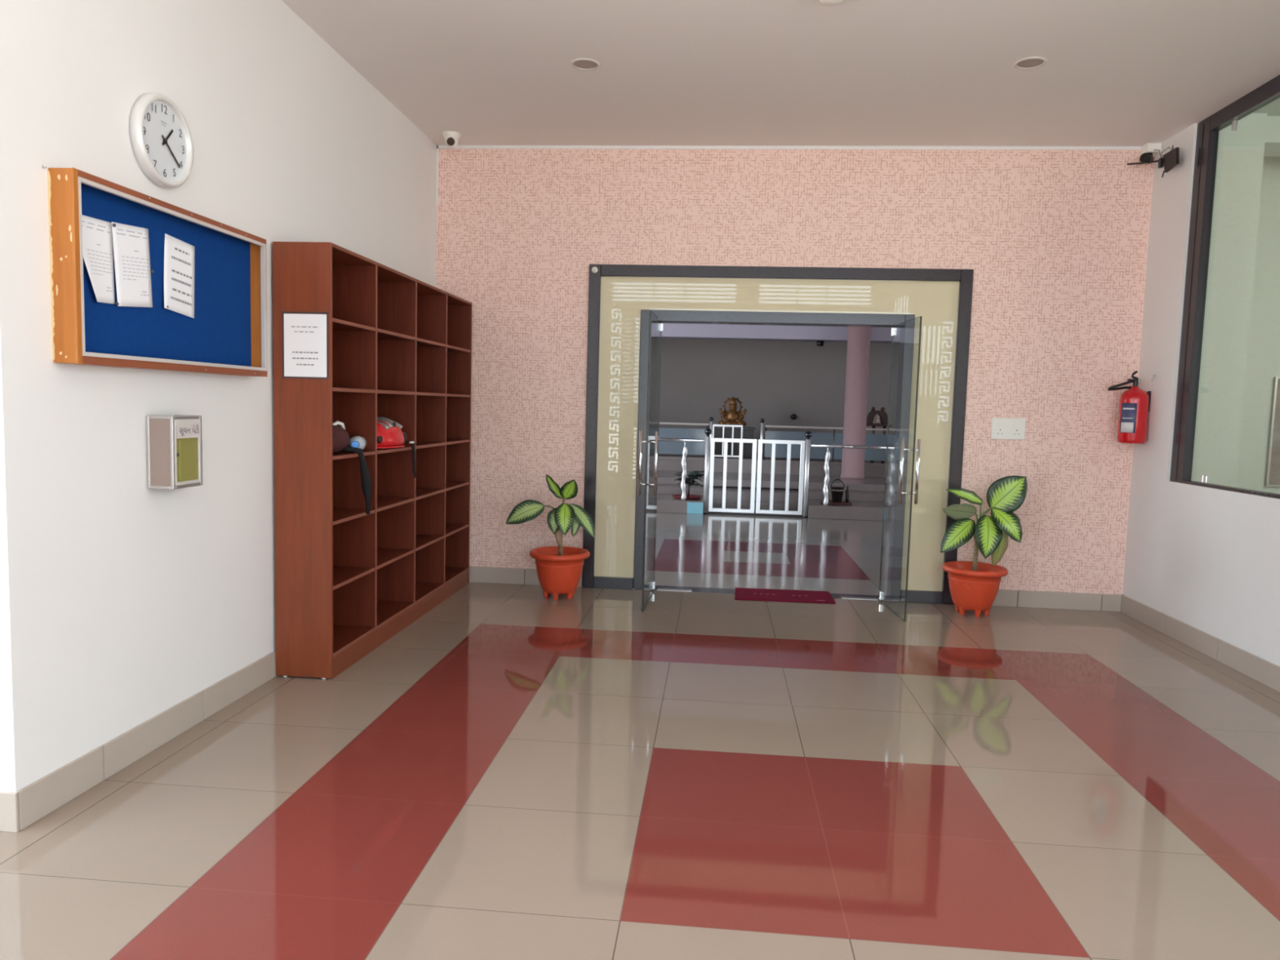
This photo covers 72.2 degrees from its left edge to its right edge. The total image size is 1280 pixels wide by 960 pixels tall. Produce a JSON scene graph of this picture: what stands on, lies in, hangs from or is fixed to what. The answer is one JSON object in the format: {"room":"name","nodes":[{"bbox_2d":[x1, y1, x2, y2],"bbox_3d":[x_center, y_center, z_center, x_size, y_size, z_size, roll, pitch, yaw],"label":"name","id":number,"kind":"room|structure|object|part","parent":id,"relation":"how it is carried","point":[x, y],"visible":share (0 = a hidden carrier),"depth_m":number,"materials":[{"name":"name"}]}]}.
{"room":"entrance lobby","nodes":[
{"label":"entrance lobby","id":0,"kind":"room"},
{"bbox_2d":[0,0,436,791],"bbox_3d":[-4.236,-0.775,4.884,5.094,3.224,4.185,2,5,5],"label":"wall","id":1,"kind":"structure","parent":0,"point":[122,601],"depth_m":3.25,"materials":[{"name":"white paint"}]},
{"bbox_2d":[0,791,19,832],"bbox_3d":[-4.460,0.938,2.930,5.101,0.125,0.011,2,5,5],"label":"baseboard","id":2,"kind":"structure","parent":1,"relation":"attached to","point":[9,804],"depth_m":2.71,"materials":[{"name":"tile"}]},
{"bbox_2d":[17,650,277,830],"bbox_3d":[-1.745,0.864,4.703,0.011,0.125,4.001,2,5,5],"label":"baseboard","id":3,"kind":"structure","parent":1,"relation":"attached to","point":[51,792],"depth_m":3.24,"materials":[{"name":"tile"}]},
{"bbox_2d":[47,167,267,377],"bbox_3d":[-1.768,-0.722,3.357,0.089,0.608,1.182,2,5,5],"label":"notice board","id":4,"kind":"object","parent":1,"relation":"attached to","point":[227,333],"visible":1,"depth_m":3.26,"materials":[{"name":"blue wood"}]},
{"bbox_2d":[81,214,115,303],"bbox_3d":[-1.816,-0.734,2.923,0.017,0.280,0.217,2,5,4],"label":"paper","id":5,"kind":"object","parent":4,"relation":"attached to","point":[97,237],"visible":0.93,"depth_m":2.96,"materials":[{"name":"white paper"}]},
{"bbox_2d":[111,222,152,307],"bbox_3d":[-1.803,-0.760,3.126,0.007,0.299,0.212,2,5,5],"label":"paper","id":6,"kind":"object","parent":4,"relation":"attached to","point":[131,243],"visible":1,"depth_m":3.12,"materials":[{"name":"white paper"}]},
{"bbox_2d":[116,228,149,295],"bbox_3d":[-1.802,-0.776,3.127,0.003,0.224,0.174,2,5,5],"label":"print","id":7,"kind":"object","parent":6,"relation":"attached to","point":[132,244],"depth_m":3.12,"materials":[{"name":"grey paper"}]},
{"bbox_3d":[-1.801,-0.724,3.360,0.017,0.572,1.144,2,5,5],"label":"felt panel","id":8,"kind":"part","parent":4,"relation":"part of","materials":[{"name":"blue fabric"}]},
{"bbox_2d":[164,233,195,318],"bbox_3d":[-1.779,-0.785,3.392,0.013,0.299,0.212,2,5,5],"label":"paper","id":9,"kind":"object","parent":4,"relation":"attached to","point":[179,255],"visible":1,"depth_m":3.39,"materials":[{"name":"white paper"}]},
{"bbox_2d":[170,247,191,306],"bbox_3d":[-1.780,-0.789,3.404,0.005,0.211,0.145,2,5,3],"label":"print","id":10,"kind":"object","parent":9,"relation":"attached to","point":[180,257],"depth_m":3.41,"materials":[{"name":"grey paper"}]},
{"bbox_2d":[129,93,193,188],"bbox_3d":[-1.779,-1.264,3.278,0.043,0.332,0.332,2,5,5],"label":"wall clock","id":11,"kind":"object","parent":1,"relation":"attached to","point":[162,142],"visible":1,"depth_m":3.26,"materials":[{"name":"white plastic"}]},
{"bbox_2d":[146,414,202,489],"bbox_3d":[-1.779,-0.110,3.361,0.109,0.275,0.187,2,5,5],"label":"box","id":12,"kind":"object","parent":1,"relation":"attached to","point":[174,446],"visible":1,"depth_m":3.28,"materials":[{"name":"silver metal"}]},
{"bbox_3d":[-1.788,-0.103,3.275,0.080,0.249,0.004,2,5,5],"label":"panel","id":13,"kind":"part","parent":12,"relation":"part of","materials":[{"name":"beige"}]},
{"bbox_3d":[-1.736,-0.109,3.358,0.003,0.249,0.161,2,5,5],"label":"panel","id":14,"kind":"part","parent":12,"relation":"part of","materials":[{"name":"yellow"}]},
{"bbox_2d":[0,582,1279,959],"bbox_3d":[0.672,1.170,2.584,7.400,0.001,7.830,2,5,5],"label":"floor","id":15,"kind":"structure","parent":0,"point":[516,772],"depth_m":3.04,"materials":[{"name":"beige tile"}]},
{"bbox_2d":[272,241,472,679],"bbox_3d":[-1.503,-0.169,5.358,0.283,2.085,2.365,2,5,5],"label":"shelf","id":16,"kind":"object","parent":15,"relation":"on","point":[348,580],"visible":0.96,"depth_m":4.75,"materials":[{"name":"laminate"}]},
{"bbox_3d":[-1.607,-0.078,4.192,0.283,2.077,0.018,2,5,5],"label":"panel","id":17,"kind":"part","parent":16,"relation":"part of","materials":[{"name":"laminate"}]},
{"bbox_2d":[281,311,328,379],"bbox_3d":[-1.577,-0.634,4.133,0.226,0.312,0.003,2,5,5],"label":"notice sheet","id":18,"kind":"object","parent":16,"relation":"attached to","point":[304,335],"visible":1,"depth_m":4.13,"materials":[{"name":"white paper"}]},
{"bbox_2d":[291,326,317,365],"bbox_3d":[-1.576,-0.631,4.132,0.136,0.181,0.001,2,5,5],"label":"print","id":19,"kind":"object","parent":18,"relation":"attached to","point":[291,326],"depth_m":4.13},
{"bbox_2d":[332,420,372,514],"bbox_3d":[-1.553,-0.054,4.397,0.311,0.485,0.370,2,5,5],"label":"helmet","id":20,"kind":"object","parent":16,"relation":"on","point":[340,437],"visible":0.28,"depth_m":4.46,"materials":[{"name":"black plastic"}]},
{"bbox_3d":[-1.514,-0.273,4.408,0.021,0.049,0.089,4,5,26],"label":"zip pull","id":21,"kind":"part","parent":20,"relation":"part of","materials":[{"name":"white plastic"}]},
{"bbox_2d":[347,435,367,449],"bbox_3d":[-1.478,-0.189,4.588,0.082,0.082,0.226,0,5,-13],"label":"water bottle","id":22,"kind":"object","parent":16,"relation":"on","point":[358,441],"visible":0.75,"depth_m":4.52,"materials":[{"name":"grey"}]},
{"bbox_2d":[377,417,415,477],"bbox_3d":[-1.493,-0.181,5.053,0.267,0.365,0.471,2,5,5],"label":"helmet","id":23,"kind":"object","parent":16,"relation":"on","point":[390,434],"visible":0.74,"depth_m":4.97,"materials":[{"name":"red plastic"}]},
{"bbox_2d":[377,435,382,443],"bbox_3d":[-1.439,-0.224,4.867,0.020,0.046,0.075,2,5,5],"label":"vent","id":24,"kind":"object","parent":23,"relation":"attached to","point":[380,438],"depth_m":4.85,"materials":[{"name":"black plastic"}]},
{"bbox_2d":[402,431,407,441],"bbox_3d":[-1.388,-0.251,5.147,0.027,0.061,0.100,2,5,5],"label":"vent","id":25,"kind":"object","parent":23,"relation":"attached to","point":[404,435],"depth_m":5.13,"materials":[{"name":"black plastic"}]},
{"bbox_3d":[-1.475,-1.198,5.271,0.283,0.018,2.329,2,5,5],"label":"panel","id":26,"kind":"part","parent":16,"relation":"part of","materials":[{"name":"laminate"}]},
{"bbox_3d":[-1.398,-0.267,6.522,0.283,2.077,0.018,2,5,5],"label":"panel","id":27,"kind":"part","parent":16,"relation":"part of","materials":[{"name":"laminate"}]},
{"bbox_2d":[506,474,595,599],"bbox_3d":[-0.603,0.395,6.163,0.531,0.877,0.426,-3,6,-42],"label":"potted plant","id":28,"kind":"object","parent":15,"relation":"on","point":[559,568],"visible":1,"depth_m":6.12,"materials":[{"name":"green plant"}]},
{"bbox_3d":[-0.551,0.334,6.197,0.046,0.456,0.032,2,5,5],"label":"stem","id":29,"kind":"part","parent":28,"relation":"part of","materials":[{"name":"green plant"}]},
{"bbox_2d":[529,546,590,594],"bbox_3d":[-0.571,0.645,6.219,0.426,0.290,0.426,2,5,5],"label":"flower pot","id":30,"kind":"object","parent":15,"relation":"on","point":[559,569],"depth_m":6.10,"materials":[{"name":"orange plastic"}]},
{"bbox_2d":[734,587,835,604],"bbox_3d":[1.053,0.849,6.460,0.715,0.011,0.405,2,5,5],"label":"doormat","id":31,"kind":"object","parent":15,"relation":"on","point":[740,593],"visible":1,"depth_m":6.43,"materials":[{"name":"red"}]},
{"bbox_2d":[940,475,1027,617],"bbox_3d":[2.343,0.443,6.005,0.508,0.968,0.426,4,6,30],"label":"potted plant","id":32,"kind":"object","parent":15,"relation":"on","point":[974,585],"visible":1,"depth_m":5.93,"materials":[{"name":"green plant"}]},
{"bbox_2d":[942,560,1008,610],"bbox_3d":[2.299,0.738,6.050,0.426,0.290,0.426,2,5,5],"label":"plant pot","id":33,"kind":"object","parent":32,"relation":"attached to","point":[973,586],"depth_m":5.93,"materials":[{"name":"orange plastic"}]},
{"bbox_3d":[2.300,0.478,6.034,0.047,0.351,0.034,2,5,5],"label":"stem","id":34,"kind":"part","parent":32,"relation":"part of","materials":[{"name":"plant"}]},
{"bbox_3d":[2.319,0.300,6.017,0.034,0.291,0.024,2,5,5],"label":"stem","id":35,"kind":"part","parent":32,"relation":"part of","materials":[{"name":"green plant"}]},
{"bbox_2d":[707,498,803,512],"bbox_3d":[1.535,0.357,11.844,1.340,0.120,0.400,2,5,5],"label":"step","id":36,"kind":"structure","parent":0,"point":[730,504],"depth_m":11.67,"materials":[{"name":"stone"}]},
{"bbox_2d":[644,511,890,595],"bbox_3d":[1.811,0.652,9.129,12.500,0.001,5.090,2,5,5],"label":"floor","id":37,"kind":"structure","parent":0,"point":[721,551],"depth_m":8.40,"materials":[{"name":"tile"}]},
{"bbox_2d":[702,428,811,517],"bbox_3d":[1.497,-0.092,11.287,1.362,1.106,0.088,2,5,5],"label":"gate","id":38,"kind":"object","parent":37,"relation":"on","point":[804,473],"visible":1,"depth_m":11.28,"materials":[{"name":"white metal"}]},
{"bbox_3d":[0.862,-0.068,11.346,0.060,0.988,0.060,2,5,5],"label":"gate post","id":39,"kind":"part","parent":38,"relation":"part of","materials":[{"name":"white metal"}]},
{"bbox_3d":[1.192,-0.058,11.317,0.590,0.955,0.034,2,5,5],"label":"frame","id":40,"kind":"part","parent":38,"relation":"part of","materials":[{"name":"white metal"}]},
{"bbox_3d":[1.800,-0.037,11.265,0.590,0.955,0.034,2,5,5],"label":"frame","id":41,"kind":"part","parent":38,"relation":"part of","materials":[{"name":"white metal"}]},
{"bbox_3d":[2.130,-0.024,11.236,0.060,0.988,0.060,2,5,5],"label":"gate post","id":42,"kind":"part","parent":38,"relation":"part of","materials":[{"name":"white metal"}]},
{"bbox_2d":[646,493,891,521],"bbox_3d":[2.051,0.355,11.773,12.500,0.163,1.150,2,5,5],"label":"platform","id":43,"kind":"object","parent":37,"relation":"on","point":[666,503],"visible":0.23,"depth_m":11.21,"materials":[{"name":"stone"}]},
{"bbox_2d":[648,437,705,500],"bbox_3d":[-0.292,-0.166,11.442,2.255,0.802,0.080,2,5,5],"label":"handrail","id":44,"kind":"object","parent":43,"relation":"on","point":[684,473],"visible":0.3,"depth_m":11.34,"materials":[{"name":"silver metal"}]},
{"bbox_3d":[-0.282,-0.545,11.410,2.255,0.041,0.042,2,5,5],"label":"rail","id":45,"kind":"part","parent":44,"relation":"part of","materials":[{"name":"silver metal"}]},
{"bbox_2d":[671,471,704,499],"bbox_3d":[0.631,0.056,11.669,0.398,0.372,0.398,-2,6,-40],"label":"palm plant","id":46,"kind":"object","parent":43,"relation":"on","point":[690,481],"visible":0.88,"depth_m":11.65,"materials":[{"name":"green plant"}]},
{"bbox_3d":[0.647,0.118,11.673,0.029,0.226,0.024,2,5,5],"label":"stem","id":47,"kind":"part","parent":46,"relation":"part of","materials":[{"name":"plant"}]},
{"bbox_2d":[687,502,703,514],"bbox_3d":[0.710,0.363,11.312,0.206,0.148,0.005,2,5,5],"label":"box","id":48,"kind":"object","parent":43,"relation":"attached to","point":[695,508],"visible":1,"depth_m":11.31,"materials":[{"name":"blue plastic"}]},
{"bbox_2d":[820,500,852,505],"bbox_3d":[2.571,0.299,11.495,0.410,0.021,0.410,2,5,5],"label":"tray","id":49,"kind":"object","parent":43,"relation":"on","point":[842,503],"visible":0.78,"depth_m":11.36,"materials":[{"name":"red"}]},
{"bbox_2d":[830,479,844,502],"bbox_3d":[2.581,0.138,11.481,0.184,0.301,0.176,2,5,5],"label":"bucket","id":50,"kind":"object","parent":49,"relation":"on","point":[837,492],"visible":1,"depth_m":11.43,"materials":[{"name":"grey"}]},
{"bbox_3d":[2.583,0.047,11.473,0.184,0.118,0.014,2,5,5],"label":"bail handle","id":51,"kind":"part","parent":50,"relation":"part of","materials":[{"name":"black plastic"}]},
{"bbox_2d":[844,485,848,502],"bbox_3d":[2.709,0.185,11.473,0.048,0.216,0.048,2,5,5],"label":"bottle","id":52,"kind":"object","parent":49,"relation":"on","point":[846,498],"visible":1,"depth_m":11.46,"materials":[{"name":"black plastic"}]},
{"bbox_2d":[810,444,893,505],"bbox_3d":[2.774,-0.050,11.176,1.225,0.782,0.080,2,5,5],"label":"handrail","id":53,"kind":"object","parent":43,"relation":"on","point":[826,468],"visible":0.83,"depth_m":11.17,"materials":[{"name":"silver metal"}]},
{"bbox_3d":[2.784,-0.419,11.145,1.225,0.041,0.042,2,5,5],"label":"rail","id":54,"kind":"part","parent":53,"relation":"part of","materials":[{"name":"silver metal"}]},
{"bbox_2d":[646,469,892,502],"bbox_3d":[2.156,0.164,12.906,12.500,0.360,1.850,2,5,5],"label":"steps","id":55,"kind":"structure","parent":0,"point":[867,489],"depth_m":12.39,"materials":[{"name":"stone"}]},
{"bbox_2d":[840,326,871,479],"bbox_3d":[3.290,-1.644,13.287,0.356,3.240,0.356,2,5,5],"label":"column","id":56,"kind":"structure","parent":55,"relation":"on","point":[858,352],"depth_m":13.19,"materials":[{"name":"pink paint"}]},
{"bbox_2d":[647,453,893,478],"bbox_3d":[2.343,-0.112,14.947,12.500,0.580,2.320,2,5,5],"label":"floor","id":57,"kind":"structure","parent":0,"point":[673,462],"depth_m":13.85,"materials":[{"name":"stone"}]},
{"bbox_2d":[648,422,709,455],"bbox_3d":[-0.733,-0.690,14.160,3.670,0.545,0.063,2,5,5],"label":"balustrade","id":58,"kind":"object","parent":57,"relation":"on","point":[664,446],"visible":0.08,"depth_m":14.03,"materials":[{"name":"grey glass"}]},
{"bbox_3d":[-0.727,-0.945,14.127,3.670,0.030,0.040,2,5,5],"label":"rail","id":59,"kind":"part","parent":58,"relation":"part of","materials":[{"name":"silver metal"}]},
{"bbox_2d":[709,426,755,457],"bbox_3d":[1.549,-0.654,14.833,0.760,0.485,0.560,2,5,5],"label":"pedestal","id":60,"kind":"object","parent":57,"relation":"on","point":[748,432],"visible":0.59,"depth_m":14.58,"materials":[{"name":"grey stone"}]},
{"bbox_2d":[718,396,746,426],"bbox_3d":[1.560,-1.150,14.771,0.478,0.514,0.272,2,5,5],"label":"statue","id":61,"kind":"object","parent":60,"relation":"on","point":[732,416],"visible":0.97,"depth_m":14.72,"materials":[{"name":"gold metal"}]},
{"bbox_3d":[1.566,-1.323,14.767,0.140,0.140,0.140,2,5,5],"label":"crown","id":62,"kind":"part","parent":61,"relation":"part of","materials":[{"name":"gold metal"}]},
{"bbox_2d":[709,417,764,459],"bbox_3d":[1.525,-0.661,13.928,0.868,0.649,0.068,2,5,5],"label":"gate","id":63,"kind":"object","parent":57,"relation":"on","point":[711,419],"visible":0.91,"depth_m":13.92,"materials":[{"name":"white metal"}]},
{"bbox_3d":[1.126,-0.643,13.965,0.044,0.585,0.044,2,5,5],"label":"gate post","id":64,"kind":"part","parent":63,"relation":"part of","materials":[{"name":"white metal"}]},
{"bbox_3d":[1.385,-0.622,13.944,0.470,0.510,0.030,2,5,5],"label":"rail","id":65,"kind":"part","parent":63,"relation":"part of","materials":[{"name":"white metal"}]},
{"bbox_3d":[1.923,-0.615,13.896,0.044,0.585,0.044,2,5,5],"label":"gate post","id":66,"kind":"part","parent":63,"relation":"part of","materials":[{"name":"white metal"}]},
{"bbox_2d":[764,425,895,462],"bbox_3d":[3.588,-0.540,13.784,3.250,0.545,0.063,2,5,5],"label":"balustrade","id":67,"kind":"object","parent":57,"relation":"on","point":[832,438],"visible":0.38,"depth_m":13.83,"materials":[{"name":"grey glass"}]},
{"bbox_3d":[2.507,-0.552,13.869,1.063,0.415,0.012,2,5,5],"label":"panel","id":68,"kind":"part","parent":67,"relation":"part of","materials":[{"name":"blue glass"}]},
{"bbox_3d":[3.594,-0.796,13.751,3.250,0.030,0.040,2,5,5],"label":"rail","id":69,"kind":"part","parent":67,"relation":"part of","materials":[{"name":"silver metal"}]},
{"bbox_3d":[3.586,-0.515,13.775,1.063,0.415,0.012,2,5,5],"label":"panel","id":70,"kind":"part","parent":67,"relation":"part of","materials":[{"name":"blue glass"}]},
{"bbox_2d":[866,406,892,462],"bbox_3d":[3.809,-0.733,14.120,0.400,0.880,0.300,2,5,5],"label":"stand","id":71,"kind":"object","parent":57,"relation":"on","point":[883,415],"visible":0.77,"depth_m":14.04,"materials":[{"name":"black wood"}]},
{"bbox_3d":[3.751,-0.587,14.137,0.060,0.583,0.058,2,5,5],"label":"leg","id":72,"kind":"part","parent":71,"relation":"part of","materials":[{"name":"grey metal"}]},
{"bbox_2d":[875,415,879,423],"bbox_3d":[3.800,-0.964,14.006,0.070,0.132,0.060,2,5,5],"label":"figurine","id":73,"kind":"object","parent":71,"relation":"on","point":[877,420],"visible":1,"depth_m":13.99,"materials":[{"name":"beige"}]},
{"bbox_2d":[648,337,899,453],"bbox_3d":[2.497,-1.718,16.072,12.900,3.600,0.200,2,5,5],"label":"wall","id":74,"kind":"structure","parent":0,"point":[774,380],"depth_m":15.99,"materials":[{"name":"grey paint"}]},
{"bbox_2d":[790,413,796,419],"bbox_3d":[2.795,-1.149,15.960,0.110,0.110,0.060,2,5,5],"label":"wall fixture","id":75,"kind":"object","parent":74,"relation":"attached to","point":[793,416],"visible":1,"depth_m":15.94,"materials":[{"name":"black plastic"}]},
{"bbox_2d":[651,323,900,343],"bbox_3d":[2.326,-2.758,13.695,12.500,1.140,0.380,2,5,5],"label":"ceiling","id":76,"kind":"structure","parent":0,"point":[670,331],"depth_m":13.59,"materials":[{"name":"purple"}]},
{"bbox_2d":[816,340,824,346],"bbox_3d":[2.821,-2.136,13.742,0.120,0.080,0.120,2,5,5],"label":"spot lamp","id":77,"kind":"object","parent":76,"relation":"attached to","point":[820,343],"visible":1,"depth_m":13.70,"materials":[{"name":"black plastic"}]},
{"bbox_2d":[281,0,1279,146],"bbox_3d":[0.837,-2.272,3.891,5.377,0.200,5.010,2,5,5],"label":"ceiling","id":78,"kind":"structure","parent":0,"point":[669,73],"depth_m":4.76,"materials":[{"name":"white paint"}]},
{"bbox_2d":[442,130,461,148],"bbox_3d":[-1.317,-2.370,6.136,0.128,0.098,0.128,2,5,5],"label":"dome camera","id":79,"kind":"object","parent":78,"relation":"attached to","point":[451,138],"visible":1,"depth_m":6.09,"materials":[{"name":"white plastic"}]},
{"bbox_2d":[570,57,599,70],"bbox_3d":[-0.301,-2.277,4.813,0.160,0.006,0.160,2,5,5],"label":"recessed light","id":80,"kind":"object","parent":78,"relation":"in","point":[583,64],"visible":1,"depth_m":4.81,"materials":[{"name":"white plastic"}]},
{"bbox_2d":[573,60,596,68],"bbox_3d":[-0.301,-2.278,4.813,0.132,0.001,0.132,2,5,5],"label":"diffuser","id":81,"kind":"object","parent":80,"relation":"attached to","point":[580,64],"depth_m":4.82,"materials":[{"name":"white plastic"}]},
{"bbox_2d":[819,0,843,5],"bbox_3d":[0.851,-2.148,3.905,0.116,0.049,0.116,2,5,5],"label":"smoke detector","id":82,"kind":"object","parent":78,"relation":"attached to","point":[826,2],"visible":1,"depth_m":3.91,"materials":[{"name":"white plastic"}]},
{"bbox_2d":[1013,57,1047,69],"bbox_3d":[2.059,-2.197,4.631,0.160,0.006,0.160,2,5,5],"label":"recessed light","id":83,"kind":"object","parent":78,"relation":"in","point":[1028,63],"visible":1,"depth_m":4.63,"materials":[{"name":"white plastic"}]},
{"bbox_2d":[1017,58,1044,67],"bbox_3d":[2.059,-2.198,4.631,0.132,0.001,0.132,2,5,5],"label":"diffuser","id":84,"kind":"object","parent":83,"relation":"attached to","point":[1032,63],"depth_m":4.63,"materials":[{"name":"white plastic"}]},
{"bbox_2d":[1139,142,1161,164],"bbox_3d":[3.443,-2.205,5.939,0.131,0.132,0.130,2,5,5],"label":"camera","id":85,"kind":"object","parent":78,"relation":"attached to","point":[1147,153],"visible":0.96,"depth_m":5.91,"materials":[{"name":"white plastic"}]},
{"bbox_2d":[435,148,1155,595],"bbox_3d":[0.981,-0.763,6.434,5.027,3.224,0.180,2,5,5],"label":"wall","id":86,"kind":"structure","parent":0,"point":[1055,242],"depth_m":6.25,"materials":[{"name":"pink paint"}]},
{"bbox_2d":[469,566,582,586],"bbox_3d":[-1.002,0.724,6.636,1.142,0.120,0.011,2,5,5],"label":"baseboard","id":87,"kind":"structure","parent":86,"relation":"attached to","point":[477,574],"depth_m":6.63,"materials":[{"name":"tile"}]},
{"bbox_2d":[644,584,900,601],"bbox_3d":[0.941,0.853,6.569,1.976,0.020,0.180,2,5,5],"label":"trim","id":88,"kind":"structure","parent":86,"relation":"attached to","point":[718,590],"depth_m":6.59,"materials":[{"name":"stone"}]},
{"bbox_2d":[582,264,973,621],"bbox_3d":[0.929,-0.312,6.110,2.717,2.387,0.865,2,5,5],"label":"door","id":89,"kind":"structure","parent":86,"relation":"in","point":[622,297],"depth_m":6.34,"materials":[{"name":"glass"}]},
{"bbox_2d":[591,266,597,273],"bbox_3d":[-0.329,-1.525,6.366,0.046,0.046,0.020,2,5,5],"label":"sensor","id":90,"kind":"object","parent":89,"relation":"attached to","point":[594,269],"visible":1,"depth_m":6.37,"materials":[{"name":"white plastic"}]},
{"bbox_3d":[-0.167,-0.262,6.518,0.298,1.980,0.038,2,5,5],"label":"cream panel","id":91,"kind":"part","parent":89,"relation":"part of","materials":[{"name":"beige glass"}]},
{"bbox_3d":[0.019,-0.113,5.849,0.057,0.425,0.020,2,5,5],"label":"pull handle","id":92,"kind":"part","parent":89,"relation":"part of","materials":[{"name":"silver metal"}]},
{"bbox_3d":[0.087,-0.111,5.841,0.057,0.425,0.020,2,5,5],"label":"pull handle","id":93,"kind":"part","parent":89,"relation":"part of","materials":[{"name":"silver metal"}]},
{"bbox_3d":[0.983,-1.327,6.328,2.547,0.235,0.038,2,5,5],"label":"cream panel","id":94,"kind":"part","parent":89,"relation":"part of","materials":[{"name":"beige glass"}]},
{"bbox_3d":[1.728,-0.057,5.737,0.057,0.425,0.021,2,5,5],"label":"pull handle","id":95,"kind":"part","parent":89,"relation":"part of","materials":[{"name":"silver metal"}]},
{"bbox_3d":[1.796,-0.055,5.738,0.057,0.425,0.021,2,5,5],"label":"pull handle","id":96,"kind":"part","parent":89,"relation":"part of","materials":[{"name":"silver metal"}]},
{"bbox_3d":[2.074,-0.185,6.323,0.295,1.980,0.038,2,5,5],"label":"cream panel","id":97,"kind":"part","parent":89,"relation":"part of","materials":[{"name":"beige glass"}]},
{"bbox_2d":[435,145,1142,204],"bbox_3d":[1.010,-2.150,6.224,5.027,0.424,0.006,2,5,5],"label":"trim","id":98,"kind":"structure","parent":86,"relation":"attached to","point":[584,147],"depth_m":6.21,"materials":[{"name":"white paint"}]},
{"bbox_2d":[991,417,1026,439],"bbox_3d":[2.608,-0.363,6.222,0.232,0.152,0.015,2,5,5],"label":"socket plate","id":99,"kind":"object","parent":86,"relation":"attached to","point":[1013,428],"visible":1,"depth_m":6.21,"materials":[{"name":"white plastic"}]},
{"bbox_2d":[993,426,1006,437],"bbox_3d":[2.552,-0.339,6.223,0.084,0.070,0.002,2,5,5],"label":"socket","id":100,"kind":"object","parent":99,"relation":"attached to","point":[998,432],"depth_m":6.22,"materials":[{"name":"white plastic"}]},
{"bbox_2d":[997,419,1004,426],"bbox_3d":[2.554,-0.405,6.217,0.044,0.043,0.004,2,5,5],"label":"switch","id":101,"kind":"object","parent":99,"relation":"attached to","point":[1000,422],"depth_m":6.22,"materials":[{"name":"white plastic"}]},
{"bbox_2d":[1009,427,1022,437],"bbox_3d":[2.665,-0.335,6.213,0.084,0.070,0.002,2,5,5],"label":"socket","id":102,"kind":"object","parent":99,"relation":"attached to","point":[1014,432],"depth_m":6.21,"materials":[{"name":"white plastic"}]},
{"bbox_2d":[1013,420,1020,426],"bbox_3d":[2.666,-0.401,6.207,0.044,0.043,0.004,2,5,5],"label":"switch","id":103,"kind":"object","parent":99,"relation":"attached to","point":[1016,423],"depth_m":6.21,"materials":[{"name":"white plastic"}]},
{"bbox_2d":[991,589,1121,611],"bbox_3d":[2.854,0.858,6.301,1.157,0.120,0.011,2,5,5],"label":"baseboard","id":104,"kind":"structure","parent":86,"relation":"attached to","point":[1004,597],"depth_m":6.28,"materials":[{"name":"tile"}]},
{"bbox_2d":[1122,123,1279,666],"bbox_3d":[4.350,-0.840,4.108,2.079,3.950,4.185,2,5,5],"label":"wall","id":105,"kind":"structure","parent":0,"point":[1207,559],"depth_m":5.58,"materials":[{"name":"white paint"}]},
{"bbox_2d":[1107,370,1151,444],"bbox_3d":[3.320,-0.498,5.979,0.271,0.493,0.176,2,5,5],"label":"fire extinguisher","id":106,"kind":"object","parent":105,"relation":"attached to","point":[1135,402],"visible":1,"depth_m":5.92,"materials":[{"name":"red paint"}]},
{"bbox_3d":[3.354,-0.711,5.956,0.050,0.063,0.023,1,5,-9],"label":"lever","id":107,"kind":"part","parent":106,"relation":"part of","materials":[{"name":"black plastic"}]},
{"bbox_2d":[1126,145,1178,177],"bbox_3d":[3.423,-2.098,5.803,0.106,0.233,0.462,1,5,-9],"label":"security camera","id":108,"kind":"object","parent":105,"relation":"attached to","point":[1170,160],"visible":1,"depth_m":5.68,"materials":[{"name":"black plastic"}]},
{"bbox_3d":[3.378,-2.127,5.878,0.016,0.062,0.296,0,5,-16],"label":"arm","id":109,"kind":"part","parent":108,"relation":"part of","materials":[{"name":"black plastic"}]},
{"bbox_3d":[3.424,-2.060,5.665,0.020,0.125,0.188,2,5,5],"label":"panel","id":110,"kind":"part","parent":108,"relation":"part of","materials":[{"name":"black plastic"}]},
{"bbox_2d":[1120,594,1279,692],"bbox_3d":[3.249,1.036,4.269,0.011,0.125,4.001,2,5,5],"label":"baseboard","id":111,"kind":"structure","parent":105,"relation":"attached to","point":[1256,668],"depth_m":5.15,"materials":[{"name":"tile"}]},
{"bbox_2d":[1169,74,1279,498],"bbox_3d":[3.344,-0.982,3.985,0.061,2.250,3.235,2,5,5],"label":"window","id":112,"kind":"structure","parent":105,"relation":"in","point":[1207,131],"depth_m":5.46,"materials":[{"name":"metal"}]},
{"bbox_2d":[1191,113,1279,493],"bbox_3d":[5.320,-0.621,4.500,3.799,3.500,5.350,2,5,5],"label":"wall","id":113,"kind":"structure","parent":0,"point":[1240,357],"depth_m":6.25,"materials":[{"name":"white"}]},
{"bbox_2d":[1265,377,1279,486],"bbox_3d":[5.591,-0.367,6.977,1.100,0.875,0.020,2,5,5],"label":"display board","id":114,"kind":"object","parent":113,"relation":"attached to","point":[1272,478],"visible":1,"depth_m":7.03,"materials":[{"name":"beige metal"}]},
{"bbox_2d":[1252,97,1279,115],"bbox_3d":[5.369,-2.404,4.350,3.799,0.080,5.350,2,5,5],"label":"ceiling","id":115,"kind":"structure","parent":0,"point":[1273,108],"depth_m":6.00,"materials":[{"name":"white paint"}]}
]}

